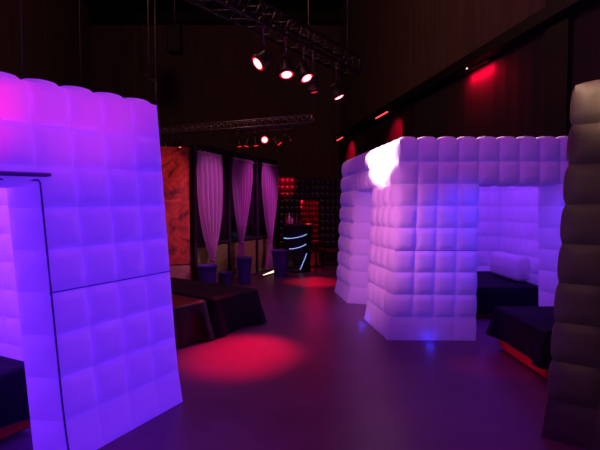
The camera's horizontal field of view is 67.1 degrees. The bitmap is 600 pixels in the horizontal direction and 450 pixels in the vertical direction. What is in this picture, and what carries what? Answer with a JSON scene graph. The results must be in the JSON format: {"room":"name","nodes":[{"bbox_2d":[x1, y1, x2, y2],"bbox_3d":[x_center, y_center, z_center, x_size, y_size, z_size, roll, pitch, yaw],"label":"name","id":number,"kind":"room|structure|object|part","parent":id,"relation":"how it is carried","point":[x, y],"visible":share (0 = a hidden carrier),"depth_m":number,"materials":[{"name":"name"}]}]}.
{"room":"entertainment venue","nodes":[
{"label":"entertainment venue","id":0,"kind":"room"},
{"bbox_2d":[0,0,91,90],"bbox_3d":[-10.100,-4.267,8.345,0.200,11.000,27.000,0,2,0],"label":"wall","id":1,"kind":"structure","parent":0,"point":[52,49],"depth_m":17.97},
{"bbox_2d":[81,0,346,9],"bbox_3d":[-1.600,-9.813,8.137,17.400,0.100,27.600,0,2,0],"label":"ceiling","id":2,"kind":"structure","parent":0,"point":[91,4],"depth_m":21.00,"materials":[{"name":"black"}]},
{"bbox_2d":[79,0,80,86],"bbox_3d":[-4.800,-5.997,9.781,0.050,7.650,0.048,0,2,0],"label":"hanging cable","id":3,"kind":"object","parent":2,"relation":"hanging from","point":[79,0],"visible":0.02,"depth_m":9.85,"materials":[{"name":"metal"}]},
{"bbox_2d":[147,0,156,102],"bbox_3d":[-3.878,-6.547,11.762,0.215,6.700,0.040,0,2,0],"label":"conduit pipe","id":4,"kind":"object","parent":2,"relation":"hanging from","point":[147,0],"visible":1,"depth_m":11.83,"materials":[{"name":"metal"}]},
{"bbox_3d":[-3.970,-6.846,11.751,0.028,6.100,0.028,-1,2,-22],"label":"drop rod","id":5,"kind":"part","parent":4,"relation":"part of","materials":[{"name":"metal"}]},
{"bbox_2d":[167,0,182,54],"bbox_3d":[-4.500,-8.115,16.199,0.500,3.900,0.415,0,2,0],"label":"loudspeaker","id":6,"kind":"object","parent":2,"relation":"hanging from","point":[174,31],"visible":1,"depth_m":16.06,"materials":[{"name":"black paint"}]},
{"bbox_2d":[167,25,178,49],"bbox_3d":[-4.500,-6.658,16.056,0.420,0.900,0.020,0,2,0],"label":"grille","id":7,"kind":"object","parent":6,"relation":"attached to","point":[172,30],"depth_m":16.04,"materials":[{"name":"black"}]},
{"bbox_2d":[154,0,314,135],"bbox_3d":[-2.530,-6.272,12.673,6.122,7.317,0.234,1,2,19],"label":"lighting truss","id":8,"kind":"object","parent":2,"relation":"hanging from","point":[308,115],"visible":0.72,"depth_m":12.47,"materials":[{"name":"metal"}]},
{"bbox_2d":[159,133,181,138],"bbox_3d":[-3.925,-2.622,13.296,1.006,0.140,0.040,1,2,19],"label":"bar","id":9,"kind":"object","parent":8,"relation":"attached to","point":[177,133],"visible":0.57,"depth_m":13.22,"materials":[{"name":"metal"}]},
{"bbox_2d":[162,136,167,146],"bbox_3d":[-3.968,-2.417,13.334,0.224,0.422,0.213,0,2,0],"label":"lamp","id":10,"kind":"object","parent":9,"relation":"attached to","point":[164,143],"visible":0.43,"depth_m":13.26,"materials":[{"name":"black metal"}]},
{"bbox_2d":[173,135,182,147],"bbox_3d":[-3.561,-2.390,13.178,0.274,0.463,0.260,0,2,0],"label":"lamp","id":11,"kind":"object","parent":9,"relation":"attached to","point":[176,143],"visible":0.62,"depth_m":13.13,"materials":[{"name":"black metal"}]},
{"bbox_2d":[230,127,291,133],"bbox_3d":[-1.080,-2.594,12.301,1.822,0.120,0.040,1,2,19],"label":"bar","id":12,"kind":"object","parent":8,"relation":"attached to","point":[260,130],"visible":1,"depth_m":12.29,"materials":[{"name":"metal"}]},
{"bbox_2d":[235,131,242,147],"bbox_3d":[-1.680,-2.370,12.528,0.214,0.455,0.216,-1,3,-34],"label":"lamp","id":13,"kind":"object","parent":12,"relation":"attached to","point":[239,144],"visible":1,"depth_m":12.47,"materials":[{"name":"black metal"}]},
{"bbox_2d":[243,131,250,147],"bbox_3d":[-1.462,-2.359,12.432,0.223,0.470,0.220,1,2,23],"label":"lamp","id":14,"kind":"object","parent":12,"relation":"attached to","point":[247,140],"visible":1,"depth_m":12.38,"materials":[{"name":"black metal"}]},
{"bbox_2d":[252,130,259,146],"bbox_3d":[-1.207,-2.367,12.352,0.208,0.448,0.208,-1,2,-15],"label":"lamp","id":15,"kind":"object","parent":12,"relation":"attached to","point":[254,139],"visible":1,"depth_m":12.30,"materials":[{"name":"black metal"}]},
{"bbox_2d":[260,129,269,143],"bbox_3d":[-0.960,-2.385,12.260,0.274,0.405,0.276,0,2,0],"label":"lamp","id":16,"kind":"object","parent":12,"relation":"attached to","point":[264,139],"visible":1,"depth_m":12.16,"materials":[{"name":"black metal"}]},
{"bbox_2d":[272,129,282,145],"bbox_3d":[-0.603,-2.348,12.150,0.286,0.470,0.247,0,2,0],"label":"lamp","id":17,"kind":"object","parent":12,"relation":"attached to","point":[275,138],"visible":1,"depth_m":12.09,"materials":[{"name":"black metal"}]},
{"bbox_2d":[282,128,291,142],"bbox_3d":[-0.345,-2.384,12.059,0.299,0.392,0.251,0,2,0],"label":"lamp","id":18,"kind":"object","parent":12,"relation":"attached to","point":[285,136],"visible":1,"depth_m":11.99,"materials":[{"name":"black metal"}]},
{"bbox_2d":[184,0,360,75],"bbox_3d":[-0.775,-6.280,6.293,0.344,6.822,6.274,2,3,36],"label":"lighting truss","id":19,"kind":"object","parent":2,"relation":"hanging from","point":[247,7],"visible":0.94,"depth_m":7.17,"materials":[{"name":"black metal"}]},
{"bbox_2d":[250,25,273,71],"bbox_3d":[-0.550,-2.571,6.541,0.336,0.703,0.306,0,2,0],"label":"lamp","id":20,"kind":"object","parent":19,"relation":"attached to","point":[259,61],"visible":0.98,"depth_m":6.50,"materials":[{"name":"black metal"}]},
{"bbox_2d":[277,36,294,80],"bbox_3d":[-0.211,-2.592,6.950,0.271,0.691,0.269,1,2,28],"label":"lamp","id":21,"kind":"object","parent":19,"relation":"attached to","point":[286,73],"visible":0.98,"depth_m":6.94,"materials":[{"name":"black metal"}]},
{"bbox_2d":[296,45,313,83],"bbox_3d":[0.081,-2.628,7.346,0.298,0.649,0.281,0,2,0],"label":"lamp","id":22,"kind":"object","parent":19,"relation":"attached to","point":[306,76],"visible":0.97,"depth_m":7.31,"materials":[{"name":"black metal"}]},
{"bbox_2d":[307,50,320,93],"bbox_3d":[0.236,-2.584,7.602,0.241,0.756,0.243,0,2,0],"label":"lamp","id":23,"kind":"object","parent":19,"relation":"attached to","point":[313,86],"visible":0.77,"depth_m":7.53,"materials":[{"name":"black metal"}]},
{"bbox_2d":[329,62,345,100],"bbox_3d":[0.689,-2.618,8.192,0.277,0.733,0.269,-1,3,-34],"label":"lamp","id":24,"kind":"object","parent":19,"relation":"attached to","point":[335,88],"visible":0.99,"depth_m":8.13,"materials":[{"name":"black metal"}]},
{"bbox_2d":[91,10,340,239],"bbox_3d":[-1.600,-4.777,21.911,17.200,11.000,0.250,0,2,0],"label":"wall","id":25,"kind":"structure","parent":0,"point":[215,79],"depth_m":21.77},
{"bbox_2d":[89,11,342,24],"bbox_3d":[-3.400,-9.811,21.396,13.000,0.500,0.400,0,2,0],"label":"trim","id":26,"kind":"structure","parent":25,"relation":"attached to","point":[95,17],"depth_m":21.20,"materials":[{"name":"black paint"}]},
{"bbox_2d":[0,240,587,449],"bbox_3d":[-1.600,1.279,8.554,17.400,0.100,27.600,0,2,0],"label":"floor","id":27,"kind":"structure","parent":0,"point":[315,375],"depth_m":3.88,"materials":[{"name":"plastic"}]},
{"bbox_2d":[0,356,30,439],"bbox_3d":[-2.722,1.204,2.625,1.266,0.456,1.920,1,2,27],"label":"daybed","id":28,"kind":"object","parent":27,"relation":"on","point":[14,405],"visible":0.66,"depth_m":3.01,"materials":[{"name":"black fabric"}]},
{"bbox_2d":[0,71,182,449],"bbox_3d":[-2.971,0.239,2.921,3.060,2.405,3.059,1,2,27],"label":"booth","id":29,"kind":"object","parent":27,"relation":"on","point":[86,306],"visible":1,"depth_m":2.98,"materials":[{"name":"white"}]},
{"bbox_3d":[-3.015,-0.894,2.969,2.692,0.143,2.900,1,2,29],"label":"roof panel","id":30,"kind":"part","parent":29,"relation":"part of","materials":[{"name":"white"}]},
{"bbox_3d":[-2.373,0.216,4.090,3.022,2.360,0.406,1,2,26],"label":"panel","id":31,"kind":"part","parent":29,"relation":"part of","materials":[{"name":"white"}]},
{"bbox_2d":[160,146,189,279],"bbox_3d":[-2.715,-0.081,8.016,1.500,2.640,0.076,-1,2,-26],"label":"wall panel","id":32,"kind":"object","parent":27,"relation":"on","point":[174,160],"visible":0.34,"depth_m":8.22,"materials":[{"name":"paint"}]},
{"bbox_3d":[-2.717,0.993,8.060,1.500,0.490,0.045,-1,2,-26],"label":"board","id":33,"kind":"part","parent":32,"relation":"part of","materials":[{"name":"brown wood"}]},
{"bbox_2d":[172,294,215,348],"bbox_3d":[-2.133,1.108,5.368,1.969,0.476,1.383,2,3,36],"label":"daybed","id":34,"kind":"object","parent":27,"relation":"on","point":[192,323],"visible":0.18,"depth_m":5.16,"materials":[{"name":"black fabric"}]},
{"bbox_2d":[197,264,217,282],"bbox_3d":[-1.710,0.987,8.349,0.374,0.500,0.374,0,2,0],"label":"tub","id":35,"kind":"object","parent":27,"relation":"on","point":[206,272],"visible":0.79,"depth_m":8.21,"materials":[{"name":"plastic"}]},
{"bbox_2d":[170,277,266,337],"bbox_3d":[-1.505,1.078,6.282,1.991,0.467,1.021,2,3,36],"label":"daybed","id":36,"kind":"object","parent":27,"relation":"on","point":[230,308],"visible":0.56,"depth_m":5.81,"materials":[{"name":"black fabric"}]},
{"bbox_2d":[219,271,232,284],"bbox_3d":[-1.493,1.076,9.175,0.284,0.260,0.284,0,2,0],"label":"tub","id":37,"kind":"object","parent":27,"relation":"on","point":[226,276],"visible":0.98,"depth_m":9.08,"materials":[{"name":"plastic"}]},
{"bbox_2d":[191,143,277,282],"bbox_3d":[-1.295,-0.208,10.056,0.100,2.760,3.500,1,2,24],"label":"wall","id":38,"kind":"structure","parent":27,"relation":"on","point":[256,238],"depth_m":9.66,"materials":[{"name":"black paint"}]},
{"bbox_3d":[-1.979,-0.129,8.491,0.080,2.720,0.080,1,2,24],"label":"post","id":39,"kind":"part","parent":38,"relation":"part of","materials":[{"name":"black metal"}]},
{"bbox_3d":[-1.754,-0.569,9.014,0.020,1.800,1.070,1,2,24],"label":"panel","id":40,"kind":"part","parent":38,"relation":"part of","materials":[{"name":"fabric"}]},
{"bbox_3d":[-1.511,-0.170,9.562,0.080,2.720,0.080,1,2,24],"label":"post","id":41,"kind":"part","parent":38,"relation":"part of","materials":[{"name":"black metal"}]},
{"bbox_3d":[-1.295,-1.547,10.006,0.100,0.080,3.420,1,2,24],"label":"rail","id":42,"kind":"part","parent":38,"relation":"part of","materials":[{"name":"black metal"}]},
{"bbox_3d":[-1.286,0.322,10.072,0.070,0.060,3.420,1,2,24],"label":"rail","id":43,"kind":"part","parent":38,"relation":"part of","materials":[{"name":"black paint"}]},
{"bbox_2d":[195,148,280,167],"bbox_3d":[-1.274,-1.449,9.825,0.219,0.162,3.540,1,2,24],"label":"curtain rod","id":44,"kind":"object","parent":38,"relation":"attached to","point":[196,148],"visible":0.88,"depth_m":9.75,"materials":[{"name":"black metal"}]},
{"bbox_2d":[196,150,222,282],"bbox_3d":[-1.706,-0.130,8.621,0.136,2.512,0.818,1,2,22],"label":"sheer curtain","id":45,"kind":"object","parent":44,"relation":"hanging from","point":[209,165],"visible":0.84,"depth_m":8.60,"materials":[{"name":"purple fabric"}]},
{"bbox_2d":[232,157,253,266],"bbox_3d":[-1.202,-0.273,9.770,0.128,2.312,0.825,1,2,23],"label":"sheer curtain","id":46,"kind":"object","parent":44,"relation":"hanging from","point":[242,169],"visible":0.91,"depth_m":9.62,"materials":[{"name":"purple fabric"}]},
{"bbox_2d":[262,163,278,269],"bbox_3d":[-0.691,-0.207,10.941,0.128,2.532,0.795,1,2,24],"label":"sheer curtain","id":47,"kind":"object","parent":44,"relation":"hanging from","point":[269,171],"visible":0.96,"depth_m":10.84,"materials":[{"name":"purple fabric"}]},
{"bbox_3d":[-1.280,-0.610,10.100,0.020,1.800,1.100,1,2,24],"label":"panel","id":48,"kind":"part","parent":38,"relation":"part of","materials":[{"name":"fabric"}]},
{"bbox_3d":[-1.031,-0.211,10.661,0.080,2.720,0.080,1,2,24],"label":"post","id":49,"kind":"part","parent":38,"relation":"part of","materials":[{"name":"black metal"}]},
{"bbox_3d":[-0.831,-0.649,11.130,0.020,1.800,0.950,1,2,24],"label":"panel","id":50,"kind":"part","parent":38,"relation":"part of","materials":[{"name":"fabric"}]},
{"bbox_3d":[-0.612,-0.247,11.623,0.080,2.720,0.080,1,2,24],"label":"post","id":51,"kind":"part","parent":38,"relation":"part of","materials":[{"name":"black metal"}]},
{"bbox_2d":[236,256,251,284],"bbox_3d":[-1.138,0.929,9.233,0.334,0.550,0.334,0,2,0],"label":"tub","id":52,"kind":"object","parent":27,"relation":"on","point":[244,263],"visible":1,"depth_m":9.12,"materials":[{"name":"plastic"}]},
{"bbox_2d":[261,270,273,276],"bbox_3d":[-0.692,1.116,10.563,0.080,0.075,0.800,1,2,24],"label":"floor light","id":53,"kind":"object","parent":27,"relation":"on","point":[271,272],"visible":0.58,"depth_m":10.44,"materials":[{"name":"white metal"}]},
{"bbox_2d":[271,249,288,276],"bbox_3d":[-0.447,0.866,10.239,0.404,0.600,0.404,0,2,0],"label":"tub","id":54,"kind":"object","parent":27,"relation":"on","point":[280,256],"visible":1,"depth_m":10.10,"materials":[{"name":"plastic"}]},
{"bbox_2d":[282,223,312,272],"bbox_3d":[-0.060,0.552,11.129,0.760,1.160,0.760,0,2,0],"label":"bar counter","id":55,"kind":"object","parent":27,"relation":"on","point":[297,237],"depth_m":10.84,"materials":[{"name":"black"}]},
{"bbox_2d":[278,177,342,261],"bbox_3d":[0.301,-0.217,14.502,3.080,2.444,3.080,0,2,0],"label":"booth","id":56,"kind":"object","parent":27,"relation":"on","point":[315,201],"visible":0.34,"depth_m":13.01,"materials":[{"name":"grey fabric"}]},
{"bbox_3d":[0.300,-0.245,15.832,3.000,2.400,0.420,0,2,0],"label":"panel","id":57,"kind":"part","parent":56,"relation":"part of","materials":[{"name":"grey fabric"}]},
{"bbox_3d":[0.300,-1.416,14.457,2.920,0.044,2.900,0,2,0],"label":"roof panel","id":58,"kind":"part","parent":56,"relation":"part of","materials":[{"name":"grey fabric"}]},
{"bbox_2d":[310,240,322,267],"bbox_3d":[0.420,0.752,11.937,0.400,0.700,0.400,0,2,0],"label":"bar stool","id":59,"kind":"object","parent":27,"relation":"on","point":[313,242],"visible":0.88,"depth_m":11.85,"materials":[{"name":"red leather"}]},
{"bbox_3d":[0.420,0.462,11.926,0.380,0.120,0.380,0,2,0],"label":"seat","id":60,"kind":"part","parent":59,"relation":"part of","materials":[{"name":"red leather"}]},
{"bbox_2d":[321,248,338,265],"bbox_3d":[1.120,0.871,12.241,1.100,0.440,0.420,0,2,0],"label":"bench","id":61,"kind":"object","parent":27,"relation":"on","point":[324,251],"visible":0.45,"depth_m":12.03,"materials":[{"name":"red leather"}]},
{"bbox_3d":[1.120,0.771,12.238,1.100,0.040,0.420,0,2,0],"label":"frame","id":62,"kind":"part","parent":61,"relation":"part of","materials":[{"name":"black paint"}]},
{"bbox_2d":[321,248,338,252],"bbox_3d":[1.120,0.701,12.235,1.100,0.100,0.420,0,2,0],"label":"seat cushion","id":63,"kind":"object","parent":61,"relation":"on","point":[324,250],"depth_m":12.03,"materials":[{"name":"red leather"}]},
{"bbox_2d":[334,136,568,340],"bbox_3d":[2.380,0.091,6.783,3.507,2.409,3.150,0,2,0],"label":"booth","id":64,"kind":"object","parent":27,"relation":"on","point":[420,217],"visible":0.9,"depth_m":5.33,"materials":[{"name":"white plastic"}]},
{"bbox_3d":[1.058,0.113,6.835,0.466,2.360,3.123,0,2,-7],"label":"panel","id":65,"kind":"part","parent":64,"relation":"part of","materials":[{"name":"white fabric"}]},
{"bbox_3d":[2.390,-1.087,6.704,3.220,0.049,2.820,0,2,0],"label":"roof panel","id":66,"kind":"part","parent":64,"relation":"part of","materials":[{"name":"white fabric"}]},
{"bbox_3d":[2.243,0.065,8.108,3.211,2.360,0.499,0,2,0],"label":"panel","id":67,"kind":"part","parent":64,"relation":"part of","materials":[{"name":"white plastic"}]},
{"bbox_3d":[3.783,0.116,6.758,0.414,2.360,3.141,0,2,-5],"label":"panel","id":68,"kind":"part","parent":64,"relation":"part of","materials":[{"name":"white plastic"}]},
{"bbox_2d":[476,271,538,316],"bbox_3d":[2.561,1.046,7.120,1.888,0.434,1.794,0,2,1],"label":"daybed","id":69,"kind":"object","parent":27,"relation":"on","point":[493,290],"visible":0.26,"depth_m":6.29,"materials":[{"name":"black fabric"}]},
{"bbox_2d":[490,251,529,281],"bbox_3d":[3.260,0.636,7.049,0.252,0.384,0.950,0,2,-1],"label":"bolster","id":70,"kind":"object","parent":69,"relation":"on","point":[514,267],"visible":1,"depth_m":6.79,"materials":[{"name":"white fabric"}]},
{"bbox_2d":[486,306,554,378],"bbox_3d":[2.662,1.135,4.484,1.216,0.454,1.230,0,2,-1],"label":"daybed","id":71,"kind":"object","parent":27,"relation":"on","point":[524,332],"visible":0.5,"depth_m":4.43,"materials":[{"name":"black fabric"}]},
{"bbox_2d":[541,80,599,449],"bbox_3d":[2.704,0.256,2.734,2.058,2.384,0.836,2,3,37],"label":"wall","id":72,"kind":"structure","parent":27,"relation":"on","point":[572,411],"depth_m":2.94,"materials":[{"name":"grey fabric"}]},
{"bbox_3d":[2.018,0.248,3.243,0.349,2.360,0.821,2,3,37],"label":"panel","id":73,"kind":"part","parent":72,"relation":"part of","materials":[{"name":"grey fabric"}]},
{"bbox_3d":[2.770,-0.924,2.687,1.922,0.024,0.688,2,3,38],"label":"roof panel","id":74,"kind":"part","parent":72,"relation":"part of","materials":[{"name":"grey fabric"}]},
{"bbox_2d":[340,0,544,132],"bbox_3d":[4.468,-6.666,8.273,0.200,6.200,28.000,0,2,-10],"label":"wall","id":75,"kind":"structure","parent":0,"point":[400,44],"depth_m":14.13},
{"bbox_2d":[334,0,596,140],"bbox_3d":[4.242,-3.666,8.345,0.300,0.260,28.000,0,2,-10],"label":"trim","id":76,"kind":"structure","parent":75,"relation":"attached to","point":[535,23],"depth_m":9.44,"materials":[{"name":"black paint"}]},
{"bbox_2d":[457,55,490,75],"bbox_3d":[3.807,-3.513,9.977,0.120,0.130,1.200,0,2,-10],"label":"lamp","id":77,"kind":"object","parent":75,"relation":"attached to","point":[486,58],"visible":1,"depth_m":9.87,"materials":[{"name":"black metal"}]},
{"bbox_2d":[339,0,599,177],"bbox_3d":[4.418,-1.169,8.471,0.202,4.800,28.000,0,2,-10],"label":"wall","id":78,"kind":"structure","parent":0,"point":[502,96],"depth_m":9.42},
{"bbox_2d":[336,135,355,140],"bbox_3d":[2.038,-3.696,19.208,0.752,0.137,1.000,0,2,-10],"label":"lamp","id":79,"kind":"object","parent":78,"relation":"attached to","point":[342,136],"visible":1,"depth_m":19.18,"materials":[{"name":"black metal"}]},
{"bbox_2d":[358,127,365,154],"bbox_3d":[2.509,-1.520,18.342,0.160,4.760,0.760,0,2,-10],"label":"trim","id":80,"kind":"structure","parent":78,"relation":"attached to","point":[362,132],"depth_m":18.10,"materials":[{"name":"black paint"}]},
{"bbox_2d":[375,109,402,118],"bbox_3d":[2.920,-3.512,14.312,0.752,0.137,1.100,0,2,-10],"label":"lamp","id":81,"kind":"object","parent":78,"relation":"attached to","point":[386,110],"visible":0.94,"depth_m":14.29,"materials":[{"name":"black metal"}]},
{"bbox_2d":[403,100,414,136],"bbox_3d":[3.310,-1.353,13.895,0.160,4.760,0.710,0,2,-10],"label":"trim","id":82,"kind":"structure","parent":78,"relation":"attached to","point":[408,108],"depth_m":13.70,"materials":[{"name":"black paint"}]},
{"bbox_2d":[543,0,573,137],"bbox_3d":[4.408,-2.643,7.742,0.160,7.800,0.610,0,2,-10],"label":"column","id":83,"kind":"structure","parent":78,"relation":"attached to","point":[558,33],"depth_m":7.68,"materials":[{"name":"black paint"}]}
]}

